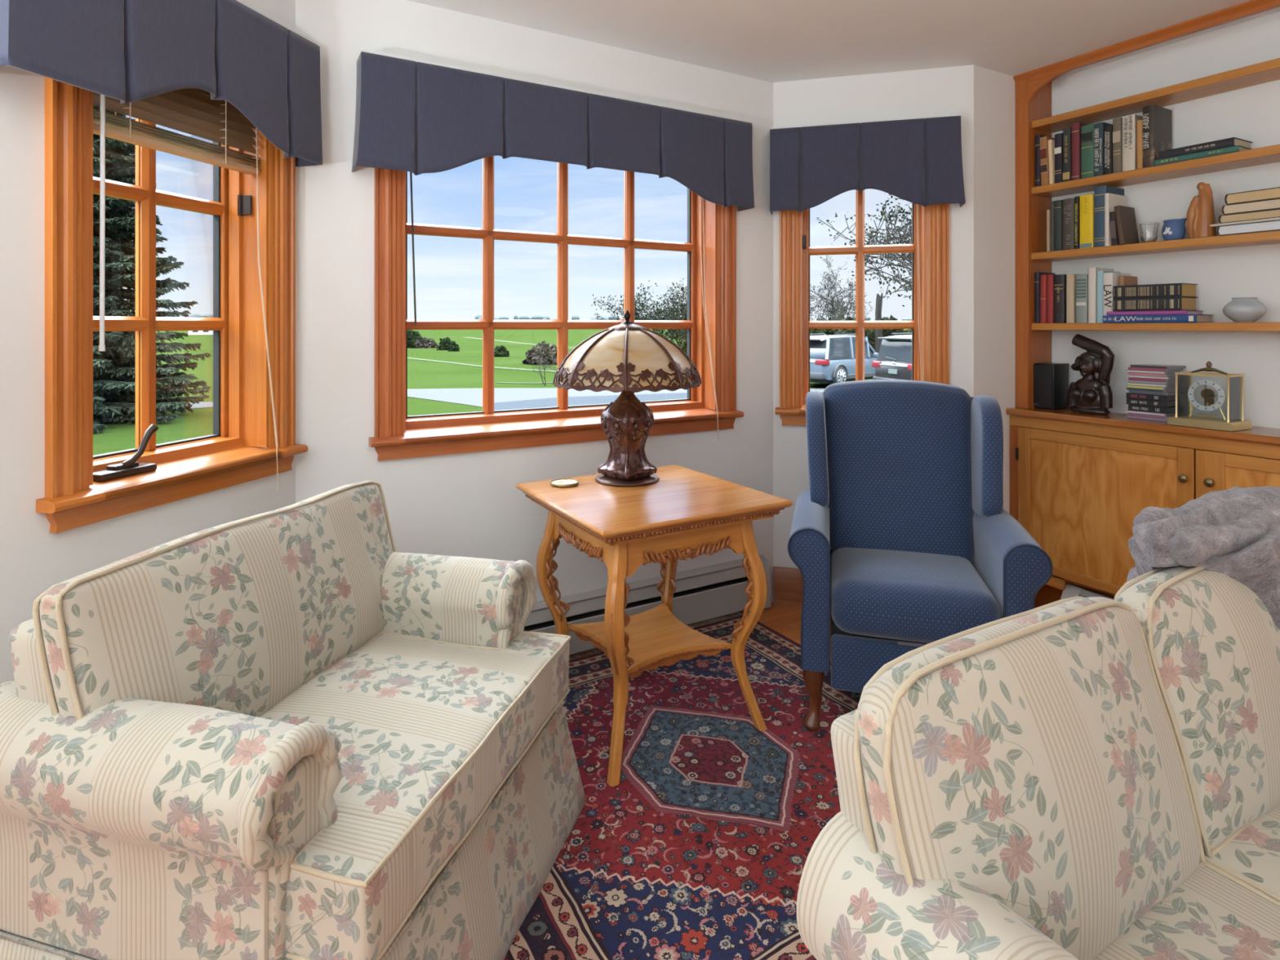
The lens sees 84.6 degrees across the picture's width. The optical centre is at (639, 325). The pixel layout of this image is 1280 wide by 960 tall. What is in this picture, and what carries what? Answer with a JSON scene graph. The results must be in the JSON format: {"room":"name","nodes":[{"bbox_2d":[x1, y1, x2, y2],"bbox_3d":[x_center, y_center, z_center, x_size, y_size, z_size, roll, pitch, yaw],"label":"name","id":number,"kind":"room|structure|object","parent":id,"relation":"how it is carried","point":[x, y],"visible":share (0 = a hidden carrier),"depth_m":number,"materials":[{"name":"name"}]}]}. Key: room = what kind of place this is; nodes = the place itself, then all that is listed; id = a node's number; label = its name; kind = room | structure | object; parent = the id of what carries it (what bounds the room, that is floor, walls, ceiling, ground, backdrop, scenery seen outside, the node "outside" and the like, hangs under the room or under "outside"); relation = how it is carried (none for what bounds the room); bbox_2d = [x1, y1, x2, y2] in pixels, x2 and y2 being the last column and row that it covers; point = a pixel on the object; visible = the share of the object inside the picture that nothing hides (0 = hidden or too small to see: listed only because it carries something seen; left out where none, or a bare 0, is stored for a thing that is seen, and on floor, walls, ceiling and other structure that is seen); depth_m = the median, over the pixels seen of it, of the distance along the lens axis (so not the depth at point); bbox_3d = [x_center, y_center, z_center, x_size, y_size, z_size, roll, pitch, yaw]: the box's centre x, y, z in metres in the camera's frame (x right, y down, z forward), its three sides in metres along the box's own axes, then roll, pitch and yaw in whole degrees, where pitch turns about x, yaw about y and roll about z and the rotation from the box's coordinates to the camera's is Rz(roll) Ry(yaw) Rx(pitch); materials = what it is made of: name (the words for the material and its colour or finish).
{"room":"living room","nodes":[
{"label":"living room","id":0,"kind":"room"},
{"bbox_2d":[0,0,295,684],"bbox_3d":[-1.312,0.076,1.937,0.170,2.447,0.937,0,0,15],"label":"wall","id":1,"kind":"structure","parent":0,"point":[33,559],"depth_m":1.53,"materials":[{"name":"paint"}]},
{"bbox_2d":[0,0,322,166],"bbox_3d":[-1.188,-0.711,1.842,0.119,0.398,0.901,0,0,15],"label":"valance","id":2,"kind":"object","parent":1,"relation":"attached to","point":[125,51],"visible":1,"depth_m":1.77,"materials":[{"name":"blue fabric"}]},
{"bbox_2d":[35,76,308,533],"bbox_3d":[-1.285,-0.179,1.934,0.233,1.282,0.770,0,0,15],"label":"window","id":3,"kind":"structure","parent":1,"relation":"in","point":[82,488],"depth_m":1.94,"materials":[{"name":"brown wood"}]},
{"bbox_2d":[93,88,278,490],"bbox_3d":[-1.225,-0.117,1.917,0.127,1.235,0.524,0,0,15],"label":"window blind","id":4,"kind":"object","parent":3,"relation":"attached to","point":[192,111],"visible":0.52,"depth_m":1.93,"materials":[{"name":"brown wood"}]},
{"bbox_2d":[295,0,773,602],"bbox_3d":[-0.292,0.076,2.880,2.166,2.447,0.170,0,0,-30],"label":"wall","id":5,"kind":"structure","parent":0,"point":[470,504],"depth_m":2.58,"materials":[{"name":"paint"}]},
{"bbox_2d":[351,49,754,211],"bbox_3d":[-0.236,-0.713,2.746,1.647,0.394,0.119,0,0,-30],"label":"valance","id":6,"kind":"object","parent":5,"relation":"attached to","point":[417,117],"visible":1,"depth_m":2.59,"materials":[{"name":"blue fabric"}]},
{"bbox_2d":[368,155,743,461],"bbox_3d":[-0.276,-0.179,2.859,1.580,1.282,0.233,0,0,-30],"label":"window","id":7,"kind":"structure","parent":5,"relation":"in","point":[397,434],"depth_m":2.78,"materials":[{"name":"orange wood"}]},
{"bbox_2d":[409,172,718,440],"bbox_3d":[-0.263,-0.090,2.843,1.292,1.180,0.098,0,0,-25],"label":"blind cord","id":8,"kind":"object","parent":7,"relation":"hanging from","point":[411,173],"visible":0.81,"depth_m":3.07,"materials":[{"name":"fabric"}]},
{"bbox_2d":[524,554,771,654],"bbox_3d":[-0.247,1.174,2.768,1.919,0.222,0.068,0,0,-30],"label":"baseboard heater","id":9,"kind":"object","parent":5,"relation":"attached to","point":[713,591],"visible":0.37,"depth_m":2.99,"materials":[{"name":"metal"}]},
{"bbox_2d":[568,602,831,662],"bbox_3d":[0.785,1.360,0.175,5.234,0.120,5.719,0,0,-30],"label":"floor","id":10,"kind":"structure","parent":0,"point":[786,620],"depth_m":3.09,"materials":[{"name":"brown wood"}]},
{"bbox_2d":[504,612,862,959],"bbox_3d":[0.206,1.295,2.096,1.521,0.008,1.653,0,0,-30],"label":"area rug","id":11,"kind":"object","parent":10,"relation":"on","point":[704,839],"visible":0.34,"depth_m":1.86,"materials":[{"name":"fabric"}]},
{"bbox_2d":[0,480,586,959],"bbox_3d":[-0.679,0.854,1.528,0.839,0.870,1.012,0,0,15],"label":"loveseat","id":12,"kind":"object","parent":11,"relation":"on","point":[289,732],"visible":1,"depth_m":1.23,"materials":[{"name":"fabric"}]},
{"bbox_2d":[39,480,393,717],"bbox_3d":[-0.823,0.625,1.569,0.167,0.404,0.874,0,0,15],"label":"cushion","id":13,"kind":"object","parent":12,"relation":"on","point":[246,615],"depth_m":1.41,"materials":[{"name":"fabric"}]},
{"bbox_2d":[259,635,552,906],"bbox_3d":[-0.560,0.869,1.497,0.563,0.163,0.626,0,0,15],"label":"seat cushion","id":14,"kind":"object","parent":12,"relation":"on","point":[429,729],"depth_m":1.43,"materials":[{"name":"fabric"}]},
{"bbox_2d":[515,464,792,786],"bbox_3d":[0.023,0.923,2.356,0.676,0.736,0.676,0,0,-30],"label":"table","id":15,"kind":"object","parent":11,"relation":"on","point":[686,511],"visible":1,"depth_m":2.23,"materials":[{"name":"brown wood"}]},
{"bbox_2d":[552,310,702,486],"bbox_3d":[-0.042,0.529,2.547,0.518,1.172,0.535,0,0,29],"label":"table lamp","id":16,"kind":"object","parent":15,"relation":"on","point":[627,357],"visible":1,"depth_m":2.44,"materials":[{"name":"beige glass"}]},
{"bbox_2d":[567,602,731,673],"bbox_3d":[0.023,1.039,2.356,0.400,0.018,0.400,0,0,-30],"label":"shelf","id":17,"kind":"object","parent":15,"relation":"attached to","point":[657,637],"depth_m":2.32,"materials":[{"name":"brown wood"}]},
{"bbox_2d":[787,379,1053,731],"bbox_3d":[0.930,0.757,2.489,0.761,1.082,0.790,0,0,15],"label":"armchair","id":18,"kind":"object","parent":11,"relation":"on","point":[903,540],"visible":0.94,"depth_m":2.46,"materials":[{"name":"blue fabric"}]},
{"bbox_2d":[796,565,1279,959],"bbox_3d":[0.923,0.856,0.944,1.372,0.867,0.736,0,0,-30],"label":"sofa","id":19,"kind":"object","parent":10,"relation":"on","point":[1074,778],"visible":0.92,"depth_m":0.91,"materials":[{"name":"fabric"}]},
{"bbox_2d":[857,596,1199,959],"bbox_3d":[0.557,0.628,0.966,0.616,0.402,0.163,0,0,-30],"label":"cushion","id":20,"kind":"object","parent":19,"relation":"on","point":[1032,765],"depth_m":0.89,"materials":[{"name":"fabric"}]},
{"bbox_2d":[1093,866,1279,959],"bbox_3d":[0.745,0.870,0.760,0.492,0.161,0.563,0,0,-30],"label":"seat cushion","id":21,"kind":"object","parent":19,"relation":"on","point":[1202,913],"depth_m":0.94,"materials":[{"name":"fabric"}]},
{"bbox_2d":[1115,565,1279,852],"bbox_3d":[1.088,0.628,1.274,0.614,0.400,0.160,0,0,-30],"label":"cushion","id":22,"kind":"object","parent":19,"relation":"on","point":[1213,646],"depth_m":1.14,"materials":[{"name":"fabric"}]},
{"bbox_2d":[1126,485,1279,630],"bbox_3d":[1.123,0.560,1.337,0.487,0.479,0.333,0,0,-30],"label":"fur throw","id":23,"kind":"object","parent":19,"relation":"on","point":[1234,532],"visible":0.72,"depth_m":1.26,"materials":[{"name":"grey fur"}]},
{"bbox_2d":[1204,803,1279,896],"bbox_3d":[1.173,0.869,1.007,0.492,0.163,0.565,0,0,-30],"label":"seat cushion","id":24,"kind":"object","parent":19,"relation":"on","point":[1246,851],"depth_m":1.07,"materials":[{"name":"fabric"}]},
{"bbox_2d":[1005,0,1279,608],"bbox_3d":[2.373,0.077,2.226,0.265,2.446,2.399,0,0,-30],"label":"bookcase","id":25,"kind":"object","parent":10,"relation":"on","point":[1079,482],"visible":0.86,"depth_m":2.88,"materials":[{"name":"brown wood"}]},
{"bbox_2d":[1040,275,1047,323],"bbox_3d":[1.867,-0.121,3.198,0.127,0.217,0.027,0,0,-30],"label":"book","id":26,"kind":"object","parent":25,"relation":"on","point":[1043,278],"visible":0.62,"depth_m":3.16,"materials":[{"name":"paper"}]},
{"bbox_2d":[1034,271,1054,323],"bbox_3d":[1.853,-0.129,3.222,0.127,0.231,0.023,0,0,-30],"label":"book","id":27,"kind":"object","parent":25,"relation":"on","point":[1037,275],"visible":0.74,"depth_m":3.19,"materials":[{"name":"paper"}]},
{"bbox_2d":[1040,136,1054,186],"bbox_3d":[1.869,-0.741,3.195,0.127,0.221,0.040,0,0,-30],"label":"book","id":28,"kind":"object","parent":25,"relation":"on","point":[1044,166],"visible":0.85,"depth_m":3.16,"materials":[{"name":"paper"}]},
{"bbox_2d":[1033,362,1068,409],"bbox_3d":[1.866,0.272,3.207,0.131,0.203,0.104,0,0,-30],"label":"speaker","id":29,"kind":"object","parent":25,"relation":"on","point":[1051,380],"visible":1,"depth_m":3.16},
{"bbox_2d":[1033,364,1053,408],"bbox_3d":[1.814,0.272,3.177,0.010,0.195,0.098,0,0,-30],"label":"grille","id":30,"kind":"object","parent":29,"relation":"attached to","point":[1042,373],"depth_m":3.16,"materials":[{"name":"fabric"}]},
{"bbox_2d":[1047,274,1057,323],"bbox_3d":[1.883,-0.121,3.172,0.126,0.217,0.028,0,0,-30],"label":"book","id":31,"kind":"object","parent":25,"relation":"on","point":[1050,277],"visible":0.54,"depth_m":3.14,"materials":[{"name":"paper"}]},
{"bbox_2d":[1054,200,1062,250],"bbox_3d":[1.900,-0.444,3.140,0.127,0.224,0.030,0,0,-30],"label":"book","id":32,"kind":"object","parent":25,"relation":"on","point":[1058,203],"visible":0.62,"depth_m":3.11,"materials":[{"name":"paper"}]},
{"bbox_2d":[1054,133,1062,183],"bbox_3d":[1.901,-0.740,3.140,0.127,0.220,0.033,0,0,-30],"label":"book","id":33,"kind":"object","parent":25,"relation":"on","point":[1058,137],"visible":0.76,"depth_m":3.10,"materials":[{"name":"paper"}]},
{"bbox_2d":[1053,274,1066,323],"bbox_3d":[1.902,-0.120,3.137,0.128,0.214,0.045,0,0,-30],"label":"book","id":34,"kind":"object","parent":25,"relation":"on","point":[1060,280],"visible":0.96,"depth_m":3.10,"materials":[{"name":"paper"}]},
{"bbox_2d":[1062,128,1071,182],"bbox_3d":[1.918,-0.747,3.109,0.128,0.233,0.033,0,0,-30],"label":"book","id":35,"kind":"object","parent":25,"relation":"on","point":[1067,133],"visible":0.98,"depth_m":3.07,"materials":[{"name":"paper"}]},
{"bbox_2d":[1062,197,1074,249],"bbox_3d":[1.921,-0.444,3.103,0.128,0.224,0.049,0,0,-30],"label":"book","id":36,"kind":"object","parent":25,"relation":"on","point":[1068,205],"visible":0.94,"depth_m":3.07,"materials":[{"name":"paper"}]},
{"bbox_2d":[1066,274,1083,323],"bbox_3d":[1.927,-0.119,3.096,0.126,0.213,0.033,0,0,-30],"label":"book","id":37,"kind":"object","parent":25,"relation":"on","point":[1070,278],"visible":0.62,"depth_m":3.06,"materials":[{"name":"paper"}]},
{"bbox_2d":[1074,195,1079,248],"bbox_3d":[1.939,-0.446,3.072,0.128,0.228,0.018,0,0,-30],"label":"book","id":38,"kind":"object","parent":25,"relation":"on","point":[1077,199],"visible":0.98,"depth_m":3.04,"materials":[{"name":"paper"}]},
{"bbox_2d":[1071,122,1087,180],"bbox_3d":[1.937,-0.754,3.076,0.127,0.248,0.034,0,0,-30],"label":"book","id":39,"kind":"object","parent":25,"relation":"on","point":[1076,127],"visible":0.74,"depth_m":3.04,"materials":[{"name":"paper"}]},
{"bbox_2d":[1075,274,1088,323],"bbox_3d":[1.950,-0.117,3.055,0.127,0.207,0.046,0,0,-30],"label":"book","id":40,"kind":"object","parent":25,"relation":"on","point":[1082,281],"visible":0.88,"depth_m":3.02,"materials":[{"name":"paper"}]},
{"bbox_2d":[1080,194,1093,248],"bbox_3d":[1.959,-0.446,3.038,0.128,0.228,0.055,0,0,-30],"label":"book","id":41,"kind":"object","parent":25,"relation":"on","point":[1086,202],"visible":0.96,"depth_m":3.00,"materials":[{"name":"paper"}]},
{"bbox_2d":[1060,583,1114,599],"bbox_3d":[2.164,1.199,2.432,0.068,0.172,1.364,0,0,-30],"label":"baseboard heater","id":42,"kind":"object","parent":25,"relation":"attached to","point":[1071,590],"visible":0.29,"depth_m":2.98,"materials":[{"name":"metal"}]},
{"bbox_2d":[1080,124,1094,178],"bbox_3d":[1.962,-0.744,3.034,0.127,0.228,0.052,0,0,-30],"label":"book","id":43,"kind":"object","parent":25,"relation":"on","point":[1087,131],"visible":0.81,"depth_m":3.00,"materials":[{"name":"paper"}]},
{"bbox_2d":[1066,333,1115,415],"bbox_3d":[1.925,0.210,3.024,0.102,0.350,0.198,0,0,-22],"label":"bust","id":44,"kind":"object","parent":25,"relation":"on","point":[1089,394],"visible":0.97,"depth_m":2.99,"materials":[{"name":"brown wood"}]},
{"bbox_2d":[1088,267,1114,323],"bbox_3d":[1.982,-0.131,3.024,0.151,0.235,0.031,0,0,-30],"label":"book","id":45,"kind":"object","parent":25,"relation":"on","point":[1092,272],"visible":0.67,"depth_m":2.98,"materials":[{"name":"paper"}]},
{"bbox_2d":[1093,121,1112,176],"bbox_3d":[1.984,-0.743,2.994,0.128,0.226,0.034,0,0,-30],"label":"book","id":46,"kind":"object","parent":25,"relation":"on","point":[1099,127],"visible":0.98,"depth_m":2.96,"materials":[{"name":"paper"}]},
{"bbox_2d":[1103,124,1112,174],"bbox_3d":[2.002,-0.733,2.963,0.128,0.206,0.031,0,0,-30],"label":"book","id":47,"kind":"object","parent":25,"relation":"on","point":[1108,130],"visible":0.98,"depth_m":2.93,"materials":[{"name":"paper"}]},
{"bbox_2d":[1093,186,1124,247],"bbox_3d":[1.998,-0.459,2.996,0.152,0.254,0.048,0,0,-30],"label":"book","id":48,"kind":"object","parent":25,"relation":"on","point":[1099,192],"visible":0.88,"depth_m":2.96,"materials":[{"name":"blue paper"}]},
{"bbox_2d":[1097,271,1120,323],"bbox_3d":[1.994,-0.122,2.994,0.141,0.219,0.026,0,0,-30],"label":"book","id":49,"kind":"object","parent":25,"relation":"on","point":[1100,273],"visible":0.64,"depth_m":2.96,"materials":[{"name":"paper"}]},
{"bbox_2d":[1104,193,1127,246],"bbox_3d":[2.000,-0.441,2.955,0.151,0.218,0.017,0,0,-30],"label":"book","id":50,"kind":"object","parent":25,"relation":"on","point":[1111,200],"visible":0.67,"depth_m":2.92,"materials":[{"name":"paper"}]},
{"bbox_2d":[1112,117,1122,173],"bbox_3d":[2.020,-0.744,2.933,0.127,0.228,0.033,0,0,-30],"label":"book","id":51,"kind":"object","parent":25,"relation":"on","point":[1117,122],"visible":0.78,"depth_m":2.90,"materials":[{"name":"paper"}]},
{"bbox_2d":[1103,272,1131,315],"bbox_3d":[2.008,-0.117,2.962,0.153,0.208,0.037,0,0,-30],"label":"book","id":52,"kind":"object","parent":25,"relation":"on","point":[1110,279],"visible":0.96,"depth_m":2.92,"materials":[{"name":"paper"}]},
{"bbox_2d":[1114,205,1138,244],"bbox_3d":[2.006,-0.412,2.901,0.121,0.159,0.040,0,0,-30],"label":"book","id":53,"kind":"object","parent":25,"relation":"on","point":[1126,220],"visible":0.88,"depth_m":2.88,"materials":[{"name":"brown leather"}]},
{"bbox_2d":[1122,114,1142,171],"bbox_3d":[2.041,-0.743,2.896,0.128,0.226,0.047,0,0,-30],"label":"book","id":54,"kind":"object","parent":25,"relation":"on","point":[1129,122],"visible":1,"depth_m":2.86,"materials":[{"name":"paper"}]},
{"bbox_2d":[1005,407,1279,445],"bbox_3d":[2.377,0.389,2.229,0.254,0.028,2.399,0,0,-30],"label":"countertop","id":55,"kind":"structure","parent":25,"relation":"on","point":[1263,435],"depth_m":2.73,"materials":[{"name":"brown wood"}]},
{"bbox_2d":[1127,415,1167,422],"bbox_3d":[2.075,0.369,2.841,0.125,0.010,0.142,0,0,-33],"label":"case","id":56,"kind":"object","parent":25,"relation":"on","point":[1128,416],"visible":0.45,"depth_m":2.81,"materials":[{"name":"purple plastic"}]},
{"bbox_2d":[1127,413,1174,418],"bbox_3d":[2.076,0.359,2.838,0.125,0.010,0.142,0,0,-31],"label":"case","id":57,"kind":"object","parent":56,"relation":"on","point":[1128,414],"visible":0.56,"depth_m":2.80,"materials":[{"name":"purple plastic"}]},
{"bbox_2d":[1126,409,1175,416],"bbox_3d":[2.074,0.348,2.842,0.125,0.010,0.142,0,0,-31],"label":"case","id":58,"kind":"object","parent":57,"relation":"on","point":[1127,411],"visible":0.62,"depth_m":2.80,"materials":[{"name":"clear plastic"}]},
{"bbox_2d":[1128,404,1175,413],"bbox_3d":[2.075,0.331,2.831,0.126,0.023,0.142,0,0,-29],"label":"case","id":59,"kind":"object","parent":58,"relation":"on","point":[1171,410],"visible":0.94,"depth_m":2.79,"materials":[{"name":"plastic"}]},
{"bbox_2d":[1126,398,1175,407],"bbox_3d":[2.076,0.308,2.844,0.126,0.023,0.142,0,0,-31],"label":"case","id":60,"kind":"object","parent":59,"relation":"on","point":[1129,401],"visible":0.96,"depth_m":2.80,"materials":[{"name":"plastic"}]},
{"bbox_2d":[1138,222,1159,242],"bbox_3d":[2.042,-0.372,2.821,0.068,0.078,0.068,0,0,-30],"label":"crystal tumbler","id":61,"kind":"object","parent":25,"relation":"on","point":[1148,231],"visible":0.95,"depth_m":2.80,"materials":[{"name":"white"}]},
{"bbox_2d":[1142,104,1172,168],"bbox_3d":[2.076,-0.751,2.824,0.148,0.242,0.042,0,0,-30],"label":"book","id":62,"kind":"object","parent":25,"relation":"on","point":[1157,120],"visible":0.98,"depth_m":2.79,"materials":[{"name":"paper"}]},
{"bbox_2d":[1102,314,1213,323],"bbox_3d":[2.066,-0.028,2.816,0.148,0.030,0.328,0,0,-30],"label":"book","id":63,"kind":"object","parent":25,"relation":"on","point":[1181,317],"visible":1,"depth_m":2.74,"materials":[{"name":"paper"}]},
{"bbox_2d":[1106,310,1204,315],"bbox_3d":[2.063,-0.052,2.826,0.141,0.015,0.283,0,0,-30],"label":"book","id":64,"kind":"object","parent":63,"relation":"on","point":[1175,312],"visible":0.96,"depth_m":2.76,"materials":[{"name":"paper"}]},
{"bbox_2d":[1112,297,1197,311],"bbox_3d":[2.062,-0.086,2.822,0.137,0.051,0.242,0,0,-30],"label":"book","id":65,"kind":"object","parent":64,"relation":"on","point":[1162,304],"visible":0.99,"depth_m":2.76,"materials":[{"name":"paper"}]},
{"bbox_2d":[1112,283,1197,298],"bbox_3d":[2.063,-0.138,2.823,0.137,0.052,0.242,0,0,-30],"label":"book","id":66,"kind":"object","parent":65,"relation":"on","point":[1169,290],"visible":0.98,"depth_m":2.76,"materials":[{"name":"paper"}]},
{"bbox_2d":[1161,217,1186,240],"bbox_3d":[2.086,-0.376,2.757,0.079,0.085,0.087,0,0,-6],"label":"cup","id":67,"kind":"object","parent":25,"relation":"on","point":[1175,228],"visible":0.94,"depth_m":2.73,"materials":[{"name":"blue ceramic"}]},
{"bbox_2d":[1186,182,1216,238],"bbox_3d":[2.130,-0.438,2.670,0.066,0.214,0.090,0,0,-30],"label":"carving","id":68,"kind":"object","parent":25,"relation":"on","point":[1201,211],"visible":0.9,"depth_m":2.65,"materials":[{"name":"wood"}]},
{"bbox_2d":[1154,145,1252,165],"bbox_3d":[2.152,-0.641,2.685,0.153,0.022,0.266,0,0,-30],"label":"book","id":69,"kind":"object","parent":25,"relation":"on","point":[1237,148],"visible":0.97,"depth_m":2.63,"materials":[{"name":"paper"}]},
{"bbox_2d":[1159,137,1253,159],"bbox_3d":[2.156,-0.669,2.686,0.153,0.031,0.240,0,0,-28],"label":"book","id":70,"kind":"object","parent":69,"relation":"on","point":[1233,141],"visible":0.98,"depth_m":2.62,"materials":[{"name":"paper"}]},
{"bbox_2d":[1167,361,1252,431],"bbox_3d":[2.114,0.253,2.615,0.144,0.241,0.204,0,0,-27],"label":"mantel clock","id":71,"kind":"object","parent":25,"relation":"on","point":[1184,389],"visible":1,"depth_m":2.60,"materials":[{"name":"gold metal"}]},
{"bbox_2d":[1222,297,1266,322],"bbox_3d":[2.206,-0.059,2.567,0.123,0.089,0.123,0,0,-30],"label":"vase","id":72,"kind":"object","parent":25,"relation":"on","point":[1240,309],"visible":1,"depth_m":2.53,"materials":[{"name":"white ceramic"}]},
{"bbox_2d":[1217,219,1279,235],"bbox_3d":[2.232,-0.350,2.540,0.140,0.035,0.193,0,0,-30],"label":"book","id":73,"kind":"object","parent":25,"relation":"on","point":[1272,225],"visible":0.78,"depth_m":2.51,"materials":[{"name":"paper"}]},
{"bbox_2d":[1209,217,1279,226],"bbox_3d":[2.228,-0.372,2.549,0.150,0.007,0.213,0,0,-30],"label":"book","id":74,"kind":"object","parent":73,"relation":"on","point":[1278,218],"visible":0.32,"depth_m":2.51,"materials":[{"name":"paper"}]},
{"bbox_2d":[1218,208,1279,223],"bbox_3d":[2.233,-0.391,2.541,0.140,0.030,0.184,0,0,-30],"label":"book","id":75,"kind":"object","parent":74,"relation":"on","point":[1274,213],"visible":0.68,"depth_m":2.51,"materials":[{"name":"paper"}]},
{"bbox_2d":[1222,198,1279,214],"bbox_3d":[2.236,-0.425,2.537,0.140,0.035,0.174,0,0,-30],"label":"book","id":76,"kind":"object","parent":75,"relation":"on","point":[1270,204],"visible":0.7,"depth_m":2.50,"materials":[{"name":"paper"}]},
{"bbox_2d":[1224,186,1279,204],"bbox_3d":[2.238,-0.462,2.536,0.140,0.038,0.162,0,0,-30],"label":"book","id":77,"kind":"object","parent":76,"relation":"on","point":[1273,193],"visible":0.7,"depth_m":2.50,"materials":[{"name":"paper"}]},
{"bbox_2d":[407,0,1279,82],"bbox_3d":[0.785,-1.207,0.175,5.234,0.120,5.719,0,0,-30],"label":"ceiling","id":78,"kind":"structure","parent":0,"point":[773,41],"depth_m":2.72,"materials":[{"name":"paint"}]},
{"bbox_2d":[773,64,973,568],"bbox_3d":[1.035,0.076,3.292,0.937,2.447,0.170,0,0,15],"label":"wall","id":79,"kind":"structure","parent":0,"point":[945,91],"depth_m":3.19,"materials":[{"name":"paint"}]},
{"bbox_2d":[773,566,803,607],"bbox_3d":[1.043,1.216,3.185,0.867,0.168,0.032,0,0,15],"label":"baseboard","id":80,"kind":"structure","parent":79,"relation":"attached to","point":[788,584],"depth_m":3.28,"materials":[{"name":"brown wood"}]},
{"bbox_2d":[774,189,949,426],"bbox_3d":[1.027,-0.179,3.267,0.770,1.282,0.233,0,0,15],"label":"window","id":81,"kind":"structure","parent":79,"relation":"in","point":[933,229],"depth_m":3.27,"materials":[{"name":"brown wood"}]},
{"bbox_2d":[769,113,965,214],"bbox_3d":[1.002,-0.714,3.151,0.823,0.392,0.118,0,0,15],"label":"valance","id":82,"kind":"object","parent":79,"relation":"attached to","point":[917,160],"visible":1,"depth_m":3.10,"materials":[{"name":"blue fabric"}]},
{"bbox_2d":[973,65,1015,513],"bbox_3d":[1.778,0.076,3.368,0.821,2.447,0.170,0,0,-30],"label":"wall","id":83,"kind":"structure","parent":0,"point":[994,92],"depth_m":3.17,"materials":[{"name":"paint"}]},
{"bbox_2d":[1051,11,1279,428],"bbox_3d":[3.271,0.076,1.071,0.133,2.447,5.500,0,0,-30],"label":"wall","id":84,"kind":"structure","parent":0,"point":[1251,113],"depth_m":2.77,"materials":[{"name":"paint"}]},
{"label":"outside","id":85,"kind":"structure","parent":0,"visible":0},
{"bbox_2d":[93,328,910,455],"bbox_3d":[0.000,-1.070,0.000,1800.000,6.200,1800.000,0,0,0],"label":"lawn","id":86,"kind":"structure","parent":85,"point":[421,374],"depth_m":30.08,"materials":[{"name":"green plant"}]},
{"bbox_2d":[93,105,212,433],"bbox_3d":[-12.457,-3.466,14.986,5.940,11.408,5.690,0,0,15],"label":"spruce tree","id":87,"kind":"object","parent":86,"relation":"on","point":[114,367],"visible":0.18,"depth_m":15.09,"materials":[{"name":"green plant"}]},
{"bbox_2d":[521,340,556,364],"bbox_3d":[-5.056,1.508,37.566,2.507,1.342,2.446,0,0,0],"label":"shrub","id":88,"kind":"object","parent":86,"relation":"on","point":[544,348],"visible":0.77,"depth_m":36.91,"materials":[{"name":"plant"}]},
{"bbox_2d":[175,313,911,320],"bbox_3d":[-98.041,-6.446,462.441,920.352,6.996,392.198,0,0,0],"label":"treeline","id":89,"kind":"object","parent":86,"relation":"on","point":[209,315],"visible":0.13,"depth_m":593.74,"materials":[{"name":"plant"}]},
{"bbox_2d":[591,280,687,353],"bbox_3d":[1.324,0.014,31.666,5.934,4.081,6.158,0,0,-25],"label":"bare tree","id":90,"kind":"object","parent":86,"relation":"on","point":[668,315],"visible":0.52,"depth_m":31.43,"materials":[{"name":"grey plant"}]},
{"bbox_2d":[809,254,872,329],"bbox_3d":[9.355,-0.918,36.343,5.178,5.938,5.644,0,0,18],"label":"bare tree","id":91,"kind":"object","parent":86,"relation":"on","point":[834,310],"visible":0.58,"depth_m":36.38,"materials":[{"name":"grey plant"}]},
{"bbox_2d":[809,333,878,384],"bbox_3d":[6.958,1.135,24.580,4.710,1.746,2.181,0,0,-42],"label":"car","id":92,"kind":"object","parent":86,"relation":"on","point":[832,357],"visible":0.5,"depth_m":23.00,"materials":[{"name":"blue paint"}]},
{"bbox_2d":[816,192,911,297],"bbox_3d":[12.612,-2.673,30.382,8.968,9.433,7.068,0,0,-26],"label":"bare tree","id":93,"kind":"object","parent":86,"relation":"on","point":[894,257],"visible":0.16,"depth_m":30.37,"materials":[{"name":"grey plant"}]},
{"bbox_2d":[875,292,883,353],"bbox_3d":[11.205,0.230,33.006,0.384,3.604,0.368,0,0,0],"label":"dead tree","id":94,"kind":"object","parent":86,"relation":"on","point":[878,332],"visible":0.72,"depth_m":32.89,"materials":[{"name":"plant"}]},
{"bbox_2d":[848,239,911,306],"bbox_3d":[13.274,-1.048,27.049,8.452,6.189,9.606,0,0,-18],"label":"bare tree","id":95,"kind":"object","parent":86,"relation":"on","point":[877,269],"visible":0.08,"depth_m":28.69,"materials":[{"name":"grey plant"}]},
{"bbox_2d":[864,314,909,351],"bbox_3d":[12.001,0.854,34.179,3.030,2.825,1.873,0,0,-3],"label":"shrub","id":96,"kind":"object","parent":86,"relation":"on","point":[870,333],"visible":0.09,"depth_m":33.83,"materials":[{"name":"green plant"}]},
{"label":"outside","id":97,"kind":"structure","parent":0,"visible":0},
{"bbox_2d":[493,391,822,410],"bbox_3d":[4.544,2.008,14.660,16.896,0.001,13.514,0,0,0],"label":"asphalt driveway","id":98,"kind":"structure","parent":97,"point":[587,400],"depth_m":18.78,"materials":[{"name":"asphalt"}]},
{"bbox_2d":[871,333,911,380],"bbox_3d":[9.591,1.095,20.741,5.160,1.826,2.297,0,0,-18],"label":"car","id":99,"kind":"object","parent":98,"relation":"on","point":[893,361],"visible":0.2,"depth_m":20.07,"materials":[{"name":"grey paint"}]},
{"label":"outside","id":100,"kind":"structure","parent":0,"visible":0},
{"bbox_2d":[186,387,825,408],"bbox_3d":[-1.071,2.018,19.212,28.057,0.001,7.386,0,0,0],"label":"gravel road","id":101,"kind":"structure","parent":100,"point":[473,397],"depth_m":20.91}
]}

